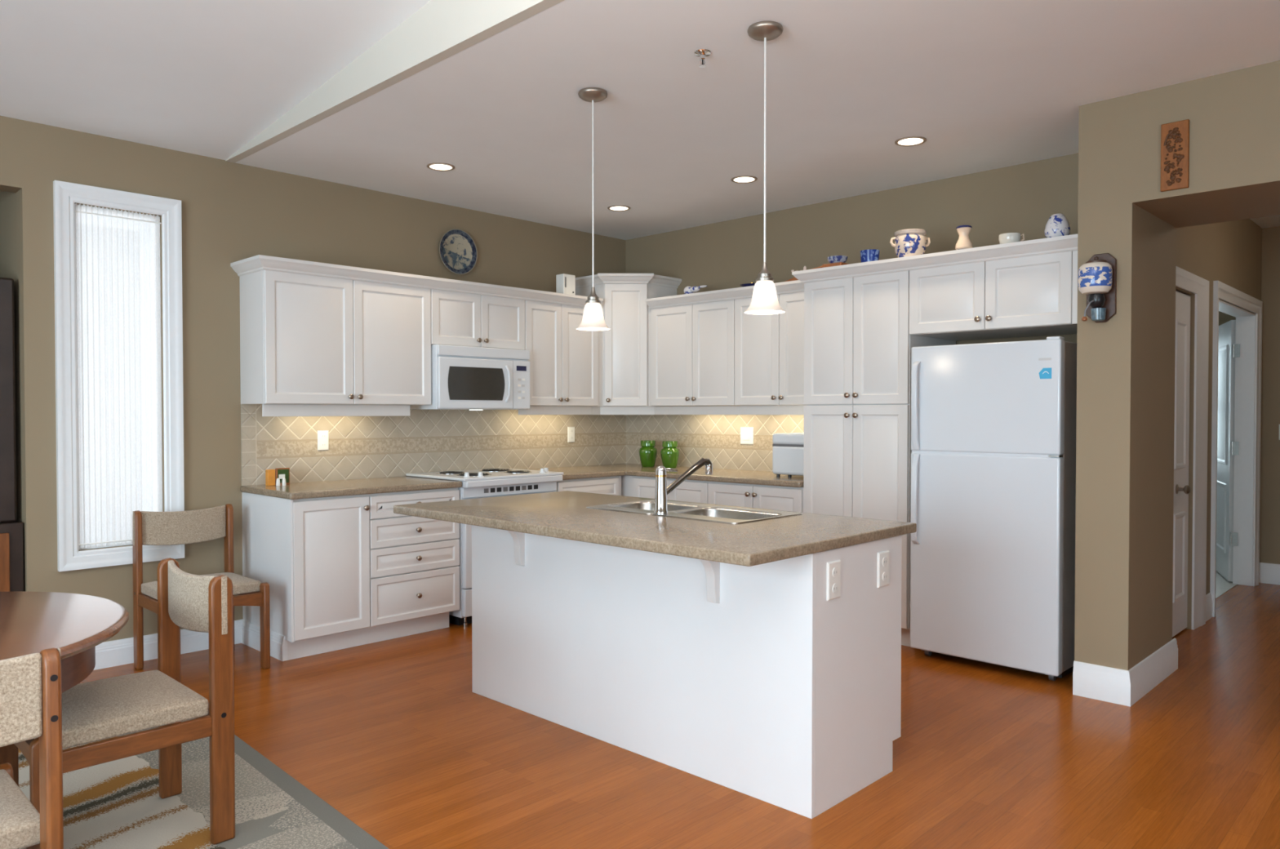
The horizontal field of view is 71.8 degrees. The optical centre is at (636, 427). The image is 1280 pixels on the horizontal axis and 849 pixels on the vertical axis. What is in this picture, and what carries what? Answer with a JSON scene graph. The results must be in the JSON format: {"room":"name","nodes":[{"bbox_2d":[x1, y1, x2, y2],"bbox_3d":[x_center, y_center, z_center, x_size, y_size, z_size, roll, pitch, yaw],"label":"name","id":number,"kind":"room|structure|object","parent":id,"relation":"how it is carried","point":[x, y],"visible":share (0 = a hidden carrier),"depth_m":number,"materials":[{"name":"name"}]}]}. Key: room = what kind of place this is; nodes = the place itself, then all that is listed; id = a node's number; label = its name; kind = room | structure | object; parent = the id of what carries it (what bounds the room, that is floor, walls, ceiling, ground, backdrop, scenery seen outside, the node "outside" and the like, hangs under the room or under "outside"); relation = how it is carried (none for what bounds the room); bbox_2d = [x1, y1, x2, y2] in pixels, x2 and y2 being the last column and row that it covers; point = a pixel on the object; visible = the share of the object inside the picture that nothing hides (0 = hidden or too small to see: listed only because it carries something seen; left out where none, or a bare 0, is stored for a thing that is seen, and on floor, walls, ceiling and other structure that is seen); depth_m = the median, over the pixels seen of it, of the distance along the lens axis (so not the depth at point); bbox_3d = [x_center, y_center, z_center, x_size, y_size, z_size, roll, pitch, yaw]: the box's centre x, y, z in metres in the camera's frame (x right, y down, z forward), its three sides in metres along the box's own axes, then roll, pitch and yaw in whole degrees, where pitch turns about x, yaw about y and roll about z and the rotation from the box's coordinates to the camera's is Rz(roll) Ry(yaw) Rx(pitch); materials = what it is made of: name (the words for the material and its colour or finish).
{"room":"kitchen","nodes":[
{"label":"kitchen","id":0,"kind":"room"},
{"bbox_2d":[0,191,19,521],"bbox_3d":[-3.816,-0.113,5.185,2.060,2.700,0.078,1,1,44],"label":"wall","id":1,"kind":"structure","parent":0,"point":[7,199],"depth_m":4.49,"materials":[{"name":"paint"}]},
{"bbox_2d":[0,0,431,159],"bbox_3d":[-1.312,-1.915,0.185,8.420,0.986,5.489,1,1,44],"label":"ceiling","id":2,"kind":"structure","parent":0,"point":[204,77],"depth_m":3.86,"materials":[{"name":"paint"}]},
{"bbox_2d":[0,115,625,642],"bbox_3d":[-3.175,-0.147,4.267,0.140,2.800,8.700,1,1,44],"label":"wall","id":3,"kind":"structure","parent":0,"point":[231,212],"depth_m":4.95,"materials":[{"name":"paint"}]},
{"bbox_2d":[53,180,184,571],"bbox_3d":[-2.736,-0.260,4.671,0.142,1.952,0.590,1,1,44],"label":"window","id":4,"kind":"structure","parent":3,"relation":"in","point":[65,194],"depth_m":4.53,"materials":[{"name":"white wood"}]},
{"bbox_2d":[75,203,162,548],"bbox_3d":[-2.713,-0.265,4.649,0.008,1.764,0.406,1,1,44],"label":"window blind","id":5,"kind":"object","parent":4,"relation":"hanging from","point":[118,265],"visible":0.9,"depth_m":4.64,"materials":[{"name":"fabric"}]},
{"bbox_2d":[93,619,243,670],"bbox_3d":[-2.631,1.178,4.736,0.016,0.133,1.054,1,1,44],"label":"baseboard","id":6,"kind":"structure","parent":3,"relation":"attached to","point":[121,651],"depth_m":4.73,"materials":[{"name":"white wood"}]},
{"bbox_2d":[230,254,435,416],"bbox_3d":[-1.790,-0.507,5.307,0.387,0.873,1.108,1,1,44],"label":"upper cabinet","id":7,"kind":"object","parent":3,"relation":"attached to","point":[317,339],"visible":1,"depth_m":5.13,"materials":[{"name":"white wood"}]},
{"bbox_2d":[240,404,626,485],"bbox_3d":[-1.185,0.078,6.208,0.012,0.469,3.125,1,1,44],"label":"backsplash","id":8,"kind":"structure","parent":3,"relation":"attached to","point":[360,447],"depth_m":5.92,"materials":[{"name":"tile"}]},
{"bbox_2d":[317,430,328,450],"bbox_3d":[-1.925,0.076,5.431,0.010,0.120,0.070,1,1,44],"label":"power outlet","id":9,"kind":"object","parent":8,"relation":"attached to","point":[322,436],"visible":1,"depth_m":5.43,"materials":[{"name":"white plastic"}]},
{"bbox_2d":[320,433,325,438],"bbox_3d":[-1.923,0.050,5.428,0.003,0.033,0.033,1,1,44],"label":"socket","id":10,"kind":"object","parent":9,"relation":"attached to","point":[322,435],"depth_m":5.43,"materials":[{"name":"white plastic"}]},
{"bbox_2d":[320,442,326,447],"bbox_3d":[-1.923,0.103,5.429,0.003,0.033,0.033,1,1,44],"label":"socket","id":11,"kind":"object","parent":9,"relation":"attached to","point":[322,444],"depth_m":5.43,"materials":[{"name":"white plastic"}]},
{"bbox_2d":[567,426,574,442],"bbox_3d":[-0.509,0.051,6.887,0.010,0.120,0.070,1,1,44],"label":"power outlet","id":12,"kind":"object","parent":8,"relation":"attached to","point":[571,430],"visible":1,"depth_m":6.88,"materials":[{"name":"white plastic"}]},
{"bbox_2d":[439,228,477,274],"bbox_3d":[-1.240,-1.217,6.114,0.030,0.312,0.312,1,1,44],"label":"wall plate","id":13,"kind":"object","parent":3,"relation":"attached to","point":[458,252],"visible":1,"depth_m":6.12,"materials":[{"name":"ceramic"}]},
{"bbox_2d":[431,277,529,350],"bbox_3d":[-1.140,-0.746,5.972,0.387,0.418,0.757,1,1,44],"label":"upper cabinet","id":14,"kind":"object","parent":3,"relation":"attached to","point":[464,313],"visible":0.85,"depth_m":5.84,"materials":[{"name":"white wood"}]},
{"bbox_2d":[409,344,529,410],"bbox_3d":[-1.115,-0.326,5.957,0.427,0.417,0.740,1,1,44],"label":"microwave","id":15,"kind":"object","parent":14,"relation":"attached to","point":[469,378],"visible":0.95,"depth_m":5.79,"materials":[{"name":"white plastic"}]},
{"bbox_2d":[518,288,603,414],"bbox_3d":[-0.633,-0.530,6.497,0.387,0.868,0.697,1,1,44],"label":"upper cabinet","id":16,"kind":"object","parent":3,"relation":"attached to","point":[563,360],"visible":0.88,"depth_m":6.37,"materials":[{"name":"white wood"}]},
{"bbox_2d":[555,273,575,294],"bbox_3d":[-0.524,-1.045,6.528,0.088,0.168,0.116,1,1,44],"label":"box","id":17,"kind":"object","parent":16,"relation":"on","point":[565,283],"visible":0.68,"depth_m":6.49,"materials":[{"name":"plastic"}]},
{"bbox_2d":[575,273,681,414],"bbox_3d":[-0.086,-0.632,6.870,0.649,1.058,0.649,1,1,44],"label":"upper cabinet","id":18,"kind":"object","parent":3,"relation":"attached to","point":[624,349],"visible":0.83,"depth_m":6.68,"materials":[{"name":"white wood"}]},
{"bbox_2d":[225,0,564,162],"bbox_3d":[0.662,-1.928,2.129,8.300,0.928,0.050,1,1,44],"label":"ceiling beam","id":19,"kind":"structure","parent":0,"point":[440,29],"depth_m":3.67,"materials":[{"name":"beige paint"}]},
{"bbox_2d":[78,571,1279,848],"bbox_3d":[0.629,1.306,3.872,10.700,0.104,13.400,1,1,44],"label":"floor","id":20,"kind":"structure","parent":0,"point":[394,735],"depth_m":3.36,"materials":[{"name":"brown wood"}]},
{"bbox_2d":[0,277,23,591],"bbox_3d":[-3.539,0.259,4.207,0.550,1.990,0.935,1,1,44],"label":"hutch","id":21,"kind":"object","parent":20,"relation":"on","point":[11,532],"visible":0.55,"depth_m":4.35,"materials":[{"name":"brown wood"}]},
{"bbox_2d":[132,503,270,669],"bbox_3d":[-2.259,0.837,4.586,0.530,0.820,0.495,1,1,44],"label":"dining chair","id":22,"kind":"object","parent":20,"relation":"on","point":[190,526],"visible":0.68,"depth_m":4.59,"materials":[{"name":"brown wood"}]},
{"bbox_2d":[18,718,388,848],"bbox_3d":[-1.903,1.285,2.148,2.400,0.008,3.400,-1,1,-43],"label":"area rug","id":23,"kind":"object","parent":20,"relation":"on","point":[117,804],"visible":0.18,"depth_m":2.94,"materials":[{"name":"beige fabric"}]},
{"bbox_2d":[0,648,63,848],"bbox_3d":[-1.563,0.875,1.867,0.530,0.820,0.495,1,1,44],"label":"dining chair","id":24,"kind":"object","parent":23,"relation":"on","point":[31,687],"visible":1,"depth_m":1.84,"materials":[{"name":"beige fabric"}]},
{"bbox_2d":[0,591,128,693],"bbox_3d":[-2.012,0.909,2.287,1.218,0.736,1.218,1,1,44],"label":"dining table","id":25,"kind":"object","parent":23,"relation":"on","point":[31,622],"visible":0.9,"depth_m":2.42,"materials":[{"name":"brown wood"}]},
{"bbox_2d":[0,557,235,844],"bbox_3d":[-1.600,0.861,2.711,0.495,0.820,0.530,1,1,44],"label":"dining chair","id":26,"kind":"object","parent":23,"relation":"on","point":[93,711],"visible":0.79,"depth_m":2.69,"materials":[{"name":"brown wood"}]},
{"bbox_2d":[241,492,369,661],"bbox_3d":[-1.885,0.805,5.034,0.662,0.868,0.474,1,1,44],"label":"base cabinet","id":27,"kind":"object","parent":20,"relation":"on","point":[313,554],"visible":0.93,"depth_m":4.83,"materials":[{"name":"white laminate"}]},
{"bbox_2d":[364,487,459,644],"bbox_3d":[-1.501,0.799,5.412,0.640,0.868,0.604,1,1,44],"label":"base cabinet","id":28,"kind":"object","parent":20,"relation":"on","point":[415,561],"visible":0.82,"depth_m":5.19,"materials":[{"name":"white wood"}]},
{"bbox_2d":[240,475,462,499],"bbox_3d":[-1.674,0.348,5.248,0.654,0.037,1.078,1,1,44],"label":"countertop","id":29,"kind":"structure","parent":28,"relation":"on","point":[295,491],"depth_m":5.06,"materials":[{"name":"brown laminate"}]},
{"bbox_2d":[265,469,275,485],"bbox_3d":[-2.114,0.286,5.104,0.028,0.092,0.046,1,1,39],"label":"packet","id":30,"kind":"object","parent":29,"relation":"on","point":[269,473],"visible":1,"depth_m":5.09,"materials":[{"name":"orange cardboard"}]},
{"bbox_2d":[275,478,279,485],"bbox_3d":[-2.059,0.311,5.077,0.024,0.044,0.024,1,1,44],"label":"salt shaker","id":31,"kind":"object","parent":29,"relation":"on","point":[277,482],"visible":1,"depth_m":5.07,"materials":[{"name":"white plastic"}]},
{"bbox_2d":[275,467,289,484],"bbox_3d":[-2.062,0.282,5.149,0.016,0.098,0.080,1,1,44],"label":"frame","id":32,"kind":"object","parent":29,"relation":"on","point":[280,473],"visible":0.89,"depth_m":5.14,"materials":[{"name":"brown wood"}]},
{"bbox_2d":[277,469,288,483],"bbox_3d":[-2.056,0.280,5.145,0.002,0.078,0.066,1,1,44],"label":"picture","id":33,"kind":"object","parent":32,"relation":"attached to","point":[282,473],"depth_m":5.14,"materials":[{"name":"green paper"}]},
{"bbox_2d":[281,477,286,485],"bbox_3d":[-2.036,0.310,5.102,0.024,0.044,0.024,1,1,44],"label":"salt shaker","id":34,"kind":"object","parent":29,"relation":"on","point":[283,482],"visible":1,"depth_m":5.09,"materials":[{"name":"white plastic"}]},
{"bbox_2d":[405,467,563,626],"bbox_3d":[-1.002,0.746,5.895,0.702,0.956,0.798,1,1,44],"label":"range","id":35,"kind":"object","parent":20,"relation":"on","point":[500,482],"visible":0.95,"depth_m":5.56,"materials":[{"name":"white metal"}]},
{"bbox_2d":[405,467,563,481],"bbox_3d":[-1.009,0.307,5.894,0.672,0.018,0.798,1,1,44],"label":"cooktop","id":36,"kind":"object","parent":35,"relation":"in","point":[500,474],"depth_m":5.76,"materials":[{"name":"white metal"}]},
{"bbox_2d":[555,475,621,495],"bbox_3d":[-0.509,0.781,6.433,0.640,0.868,0.662,1,1,44],"label":"base cabinet","id":37,"kind":"object","parent":20,"relation":"on","point":[604,485],"visible":0.06,"depth_m":6.23,"materials":[{"name":"white wood"}]},
{"bbox_2d":[621,475,709,503],"bbox_3d":[0.179,0.778,6.612,1.378,0.868,0.640,1,1,44],"label":"base cabinet","id":38,"kind":"object","parent":20,"relation":"on","point":[689,491],"visible":0.06,"depth_m":6.16,"materials":[{"name":"white wood"}]},
{"bbox_2d":[528,463,803,487],"bbox_3d":[0.229,0.332,6.136,2.146,0.037,1.286,1,1,44],"label":"countertop","id":39,"kind":"structure","parent":38,"relation":"on","point":[722,475],"depth_m":6.17,"materials":[{"name":"brown laminate"}]},
{"bbox_2d":[639,440,657,466],"bbox_3d":[0.087,0.197,6.890,0.144,0.207,0.144,1,1,44],"label":"jar","id":40,"kind":"object","parent":39,"relation":"on","point":[647,452],"visible":1,"depth_m":6.84,"materials":[{"name":"ceramic"}]},
{"bbox_2d":[660,440,679,468],"bbox_3d":[0.252,0.200,6.729,0.144,0.207,0.144,1,1,44],"label":"jar","id":41,"kind":"object","parent":39,"relation":"on","point":[669,454],"visible":0.94,"depth_m":6.68,"materials":[{"name":"ceramic"}]},
{"bbox_2d":[772,432,804,477],"bbox_3d":[1.091,0.177,5.781,0.325,0.285,0.270,1,1,44],"label":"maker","id":42,"kind":"object","parent":39,"relation":"on","point":[788,449],"visible":0.55,"depth_m":5.71,"materials":[{"name":"white plastic"}]},
{"bbox_2d":[471,524,902,818],"bbox_3d":[0.045,0.828,3.687,1.884,0.867,0.832,1,1,44],"label":"kitchen island","id":43,"kind":"object","parent":20,"relation":"on","point":[748,681],"visible":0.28,"depth_m":3.23,"materials":[{"name":"white laminate"}]},
{"bbox_2d":[393,490,916,566],"bbox_3d":[-0.020,0.374,3.686,2.006,0.037,1.052,1,1,44],"label":"island countertop","id":44,"kind":"structure","parent":43,"relation":"on","point":[565,514],"depth_m":3.29,"materials":[{"name":"brown laminate"}]},
{"bbox_2d":[653,457,712,513],"bbox_3d":[0.201,0.240,3.711,0.285,0.222,0.060,-1,1,-27],"label":"kitchen faucet","id":45,"kind":"object","parent":44,"relation":"on","point":[661,491],"visible":1,"depth_m":3.65,"materials":[{"name":"silver metal"}]},
{"bbox_2d":[586,499,802,524],"bbox_3d":[0.229,0.437,3.785,0.845,0.174,0.460,1,1,44],"label":"sink","id":46,"kind":"object","parent":44,"relation":"in","point":[704,512],"visible":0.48,"depth_m":3.80,"materials":[{"name":"metal"}]},
{"bbox_2d":[826,560,840,600],"bbox_3d":[0.660,0.509,2.956,0.010,0.126,0.078,1,1,44],"label":"power outlet","id":47,"kind":"object","parent":43,"relation":"attached to","point":[833,568],"visible":1,"depth_m":2.95,"materials":[{"name":"white plastic"}]},
{"bbox_2d":[832,567,838,577],"bbox_3d":[0.662,0.482,2.953,0.003,0.033,0.033,1,1,44],"label":"socket","id":48,"kind":"object","parent":47,"relation":"attached to","point":[835,570],"depth_m":2.95,"materials":[{"name":"white plastic"}]},
{"bbox_2d":[832,583,838,593],"bbox_3d":[0.662,0.536,2.954,0.003,0.033,0.033,1,1,44],"label":"socket","id":49,"kind":"object","parent":47,"relation":"attached to","point":[835,586],"depth_m":2.95,"materials":[{"name":"white plastic"}]},
{"bbox_2d":[877,550,888,587],"bbox_3d":[0.893,0.510,3.195,0.010,0.126,0.078,1,1,44],"label":"power outlet","id":50,"kind":"object","parent":43,"relation":"attached to","point":[882,557],"visible":1,"depth_m":3.19,"materials":[{"name":"white plastic"}]},
{"bbox_2d":[882,557,887,566],"bbox_3d":[0.895,0.483,3.192,0.003,0.033,0.033,1,1,44],"label":"socket","id":51,"kind":"object","parent":50,"relation":"attached to","point":[884,559],"depth_m":3.19,"materials":[{"name":"white plastic"}]},
{"bbox_2d":[882,572,887,581],"bbox_3d":[0.895,0.537,3.193,0.003,0.033,0.033,1,1,44],"label":"socket","id":52,"kind":"object","parent":50,"relation":"attached to","point":[884,574],"depth_m":3.19,"materials":[{"name":"white plastic"}]},
{"bbox_2d":[707,481,803,512],"bbox_3d":[0.941,0.790,5.872,0.747,0.868,0.640,1,1,44],"label":"base cabinet","id":53,"kind":"object","parent":20,"relation":"on","point":[740,495],"visible":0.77,"depth_m":5.63,"materials":[{"name":"white wood"}]},
{"bbox_2d":[791,257,955,646],"bbox_3d":[1.435,0.141,5.372,0.738,2.182,0.652,1,1,44],"label":"pantry cabinet","id":54,"kind":"object","parent":20,"relation":"on","point":[859,344],"visible":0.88,"depth_m":5.12,"materials":[{"name":"white wood"}]},
{"bbox_2d":[810,262,849,269],"bbox_3d":[1.159,-0.962,5.297,0.220,0.026,0.120,1,1,44],"label":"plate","id":55,"kind":"object","parent":54,"relation":"on","point":[837,263],"visible":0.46,"depth_m":5.22,"materials":[{"name":"brown wood"}]},
{"bbox_2d":[826,255,848,263],"bbox_3d":[1.194,-0.995,5.263,0.120,0.042,0.120,1,1,44],"label":"ceramic bowl","id":56,"kind":"object","parent":55,"relation":"on","point":[833,259],"visible":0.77,"depth_m":5.22,"materials":[{"name":"blue ceramic"}]},
{"bbox_2d":[860,248,879,262],"bbox_3d":[1.347,-0.984,5.114,0.110,0.078,0.110,1,1,44],"label":"pot","id":57,"kind":"object","parent":54,"relation":"on","point":[869,255],"visible":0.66,"depth_m":5.07,"materials":[{"name":"ceramic"}]},
{"bbox_2d":[889,228,930,257],"bbox_3d":[1.526,-1.020,4.939,0.175,0.154,0.175,1,1,44],"label":"stoneware crock","id":58,"kind":"object","parent":54,"relation":"on","point":[908,242],"visible":0.86,"depth_m":4.87,"materials":[{"name":"beige ceramic"}]},
{"bbox_2d":[910,336,1076,680],"bbox_3d":[1.977,0.397,4.746,0.769,1.692,0.744,1,1,44],"label":"refrigerator","id":59,"kind":"object","parent":20,"relation":"on","point":[993,510],"visible":0.99,"depth_m":4.46,"materials":[{"name":"white metal"}]},
{"bbox_2d":[235,0,1279,239],"bbox_3d":[3.411,-1.576,5.049,8.420,0.120,7.961,1,1,44],"label":"ceiling","id":60,"kind":"structure","parent":0,"point":[988,85],"depth_m":4.02,"materials":[{"name":"paint"}]},
{"bbox_2d":[426,162,454,171],"bbox_3d":[-1.135,-1.512,5.125,0.160,0.007,0.160,1,1,44],"label":"recessed light","id":61,"kind":"object","parent":60,"relation":"in","point":[442,166],"visible":1,"depth_m":5.12,"materials":[{"name":"white glass"}]},
{"bbox_2d":[576,87,609,330],"bbox_3d":[-0.196,-0.970,3.950,0.151,1.053,0.151,1,1,44],"label":"pendant light","id":62,"kind":"object","parent":60,"relation":"hanging from","point":[593,319],"visible":1,"depth_m":3.93,"materials":[{"name":"white glass"}]},
{"bbox_2d":[585,286,600,303],"bbox_3d":[-0.196,-0.594,3.957,0.068,0.072,0.068,1,1,44],"label":"socket","id":63,"kind":"object","parent":62,"relation":"attached to","point":[593,298],"depth_m":3.94,"materials":[{"name":"silver metal"}]},
{"bbox_2d":[607,204,630,211],"bbox_3d":[-0.125,-1.530,6.162,0.160,0.007,0.160,1,1,44],"label":"recessed light","id":64,"kind":"object","parent":60,"relation":"in","point":[615,207],"visible":1,"depth_m":6.15,"materials":[{"name":"white glass"}]},
{"bbox_2d":[693,48,711,67],"bbox_3d":[0.261,-1.461,3.508,0.068,0.055,0.068,1,1,44],"label":"sprinkler head","id":65,"kind":"object","parent":60,"relation":"attached to","point":[702,53],"visible":1,"depth_m":3.50},
{"bbox_2d":[730,175,757,182],"bbox_3d":[0.655,-1.518,5.404,0.160,0.007,0.160,1,1,44],"label":"recessed light","id":66,"kind":"object","parent":60,"relation":"in","point":[740,179],"visible":1,"depth_m":5.39,"materials":[{"name":"white glass"}]},
{"bbox_2d":[744,20,785,314],"bbox_3d":[0.477,-0.958,3.294,0.151,1.053,0.151,1,1,44],"label":"pendant light","id":67,"kind":"object","parent":60,"relation":"hanging from","point":[764,298],"visible":1,"depth_m":3.27,"materials":[{"name":"white glass"}]},
{"bbox_2d":[755,262,773,282],"bbox_3d":[0.477,-0.583,3.300,0.068,0.072,0.068,1,1,44],"label":"socket","id":68,"kind":"object","parent":67,"relation":"attached to","point":[764,276],"depth_m":3.28,"materials":[{"name":"silver metal"}]},
{"bbox_2d":[894,136,926,146],"bbox_3d":[1.438,-1.505,4.646,0.160,0.007,0.160,1,1,44],"label":"recessed light","id":69,"kind":"object","parent":60,"relation":"in","point":[908,140],"visible":1,"depth_m":4.64,"materials":[{"name":"white glass"}]},
{"bbox_2d":[625,152,1078,344],"bbox_3d":[1.254,-0.157,6.126,3.900,2.753,0.140,1,1,44],"label":"wall","id":70,"kind":"structure","parent":0,"point":[1021,198],"depth_m":5.77,"materials":[{"name":"paint"}]},
{"bbox_2d":[645,288,740,414],"bbox_3d":[0.478,-0.531,6.508,0.821,0.868,0.385,1,1,44],"label":"upper cabinet","id":71,"kind":"object","parent":70,"relation":"attached to","point":[693,334],"visible":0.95,"depth_m":6.37,"materials":[{"name":"white wood"}]},
{"bbox_2d":[683,284,706,293],"bbox_3d":[0.427,-0.999,6.427,0.215,0.079,0.060,1,1,44],"label":"ornament","id":72,"kind":"object","parent":71,"relation":"on","point":[687,290],"visible":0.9,"depth_m":6.43,"materials":[{"name":"white ceramic"}]},
{"bbox_2d":[626,414,804,471],"bbox_3d":[0.673,0.071,6.588,2.147,0.469,0.012,1,1,44],"label":"backsplash","id":73,"kind":"structure","parent":70,"relation":"attached to","point":[714,437],"depth_m":6.67,"materials":[{"name":"tile"}]},
{"bbox_2d":[740,426,753,444],"bbox_3d":[0.800,0.057,6.449,0.115,0.125,0.011,1,1,44],"label":"wall switch","id":74,"kind":"object","parent":73,"relation":"attached to","point":[746,433],"visible":1,"depth_m":6.44,"materials":[{"name":"white plastic"}]},
{"bbox_2d":[729,280,804,414],"bbox_3d":[1.042,-0.522,5.959,0.754,0.868,0.385,1,1,44],"label":"upper cabinet","id":75,"kind":"object","parent":70,"relation":"attached to","point":[769,348],"visible":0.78,"depth_m":5.92,"materials":[{"name":"white wood"}]},
{"bbox_2d":[739,281,755,287],"bbox_3d":[0.801,-0.985,6.147,0.170,0.058,0.170,1,1,44],"label":"dish","id":76,"kind":"object","parent":75,"relation":"on","point":[752,283],"visible":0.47,"depth_m":6.09,"materials":[{"name":"blue ceramic"}]},
{"bbox_2d":[785,276,798,281],"bbox_3d":[1.089,-0.978,5.826,0.318,0.048,0.100,1,1,44],"label":"wooden block","id":77,"kind":"object","parent":75,"relation":"on","point":[794,278],"visible":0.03,"depth_m":5.82,"materials":[{"name":"brown wood"}]},
{"bbox_2d":[904,233,1077,341],"bbox_3d":[2.041,-0.728,4.783,0.933,0.424,0.674,1,1,44],"label":"upper cabinet","id":78,"kind":"object","parent":70,"relation":"attached to","point":[1029,287],"visible":0.91,"depth_m":4.58,"materials":[{"name":"white wood"}]},
{"bbox_2d":[955,225,972,249],"bbox_3d":[1.747,-1.008,4.725,0.088,0.138,0.088,1,1,44],"label":"vase","id":79,"kind":"object","parent":78,"relation":"on","point":[963,242],"visible":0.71,"depth_m":4.70,"materials":[{"name":"ceramic"}]},
{"bbox_2d":[998,232,1024,244],"bbox_3d":[1.923,-0.969,4.556,0.109,0.066,0.108,1,1,44],"label":"cup","id":80,"kind":"object","parent":78,"relation":"on","point":[1007,237],"visible":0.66,"depth_m":4.52,"materials":[{"name":"white ceramic"}]},
{"bbox_2d":[1044,213,1070,237],"bbox_3d":[2.089,-0.997,4.393,0.118,0.127,0.118,1,1,44],"label":"ginger jar","id":81,"kind":"object","parent":78,"relation":"on","point":[1057,224],"visible":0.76,"depth_m":4.35,"materials":[{"name":"white ceramic"}]},
{"bbox_2d":[1074,60,1279,671],"bbox_3d":[3.948,-0.102,2.836,4.530,2.753,0.762,1,1,44],"label":"wall","id":82,"kind":"structure","parent":0,"point":[1125,427],"depth_m":4.05,"materials":[{"name":"paint"}]},
{"bbox_2d":[1078,253,1116,322],"bbox_3d":[2.078,-0.640,4.006,0.138,0.314,0.154,1,1,44],"label":"coffee grinder","id":83,"kind":"object","parent":82,"relation":"attached to","point":[1097,277],"visible":1,"depth_m":3.98,"materials":[{"name":"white ceramic"}]},
{"bbox_2d":[1078,256,1112,294],"bbox_3d":[2.072,-0.692,4.000,0.138,0.170,0.138,1,1,44],"label":"canister","id":84,"kind":"object","parent":83,"relation":"on","point":[1095,276],"depth_m":3.95,"materials":[{"name":"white ceramic"}]},
{"bbox_2d":[1090,307,1106,320],"bbox_3d":[2.094,-0.514,4.014,0.064,0.055,0.064,1,1,44],"label":"cup","id":85,"kind":"object","parent":83,"relation":"on","point":[1096,313],"depth_m":3.99,"materials":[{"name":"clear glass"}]},
{"bbox_2d":[1160,119,1189,191],"bbox_3d":[2.334,-1.182,3.839,0.106,0.292,0.023,1,1,44],"label":"carved plaque","id":86,"kind":"object","parent":82,"relation":"attached to","point":[1175,135],"visible":1,"depth_m":3.83,"materials":[{"name":"brown wood"}]},
{"bbox_2d":[1175,218,1262,629],"bbox_3d":[3.751,-0.153,5.839,0.120,2.753,3.270,1,1,44],"label":"wall","id":87,"kind":"structure","parent":0,"point":[1229,253],"depth_m":5.69,"materials":[{"name":"paint"}]},
{"bbox_2d":[1072,638,1177,706],"bbox_3d":[2.424,1.171,4.364,0.245,0.157,0.828,1,1,44],"label":"baseboard","id":88,"kind":"structure","parent":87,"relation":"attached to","point":[1108,684],"depth_m":4.11,"materials":[{"name":"white wood"}]},
{"bbox_2d":[1172,266,1208,637],"bbox_3d":[3.104,0.164,5.100,0.104,2.145,1.280,1,1,44],"label":"door","id":89,"kind":"structure","parent":87,"relation":"in","point":[1185,280],"depth_m":5.37,"materials":[{"name":"white wood"}]},
{"bbox_2d":[1205,592,1213,621],"bbox_3d":[3.643,1.148,5.653,0.016,0.157,0.240,1,1,44],"label":"baseboard","id":90,"kind":"structure","parent":87,"relation":"attached to","point":[1209,602],"depth_m":5.67,"materials":[{"name":"white wood"}]},
{"bbox_2d":[1209,280,1262,617],"bbox_3d":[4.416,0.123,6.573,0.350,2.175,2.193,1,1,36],"label":"door","id":91,"kind":"structure","parent":87,"relation":"in","point":[1237,346],"depth_m":6.77,"materials":[{"name":"wood"}]},
{"bbox_2d":[1218,311,1235,325],"bbox_3d":[4.862,-0.208,9.019,2.960,2.753,0.120,1,1,44],"label":"wall","id":92,"kind":"structure","parent":0,"point":[1224,317],"depth_m":8.29,"materials":[{"name":"paint"}]},
{"bbox_2d":[1259,226,1279,564],"bbox_3d":[5.623,-0.160,6.216,2.040,2.753,0.120,1,1,44],"label":"wall","id":93,"kind":"structure","parent":0,"point":[1269,516],"depth_m":6.83,"materials":[{"name":"paint"}]},
{"bbox_2d":[1259,562,1279,585],"bbox_3d":[5.534,1.138,6.230,1.918,0.157,0.016,1,1,44],"label":"baseboard","id":94,"kind":"structure","parent":93,"relation":"attached to","point":[1269,573],"depth_m":6.84,"materials":[{"name":"white wood"}]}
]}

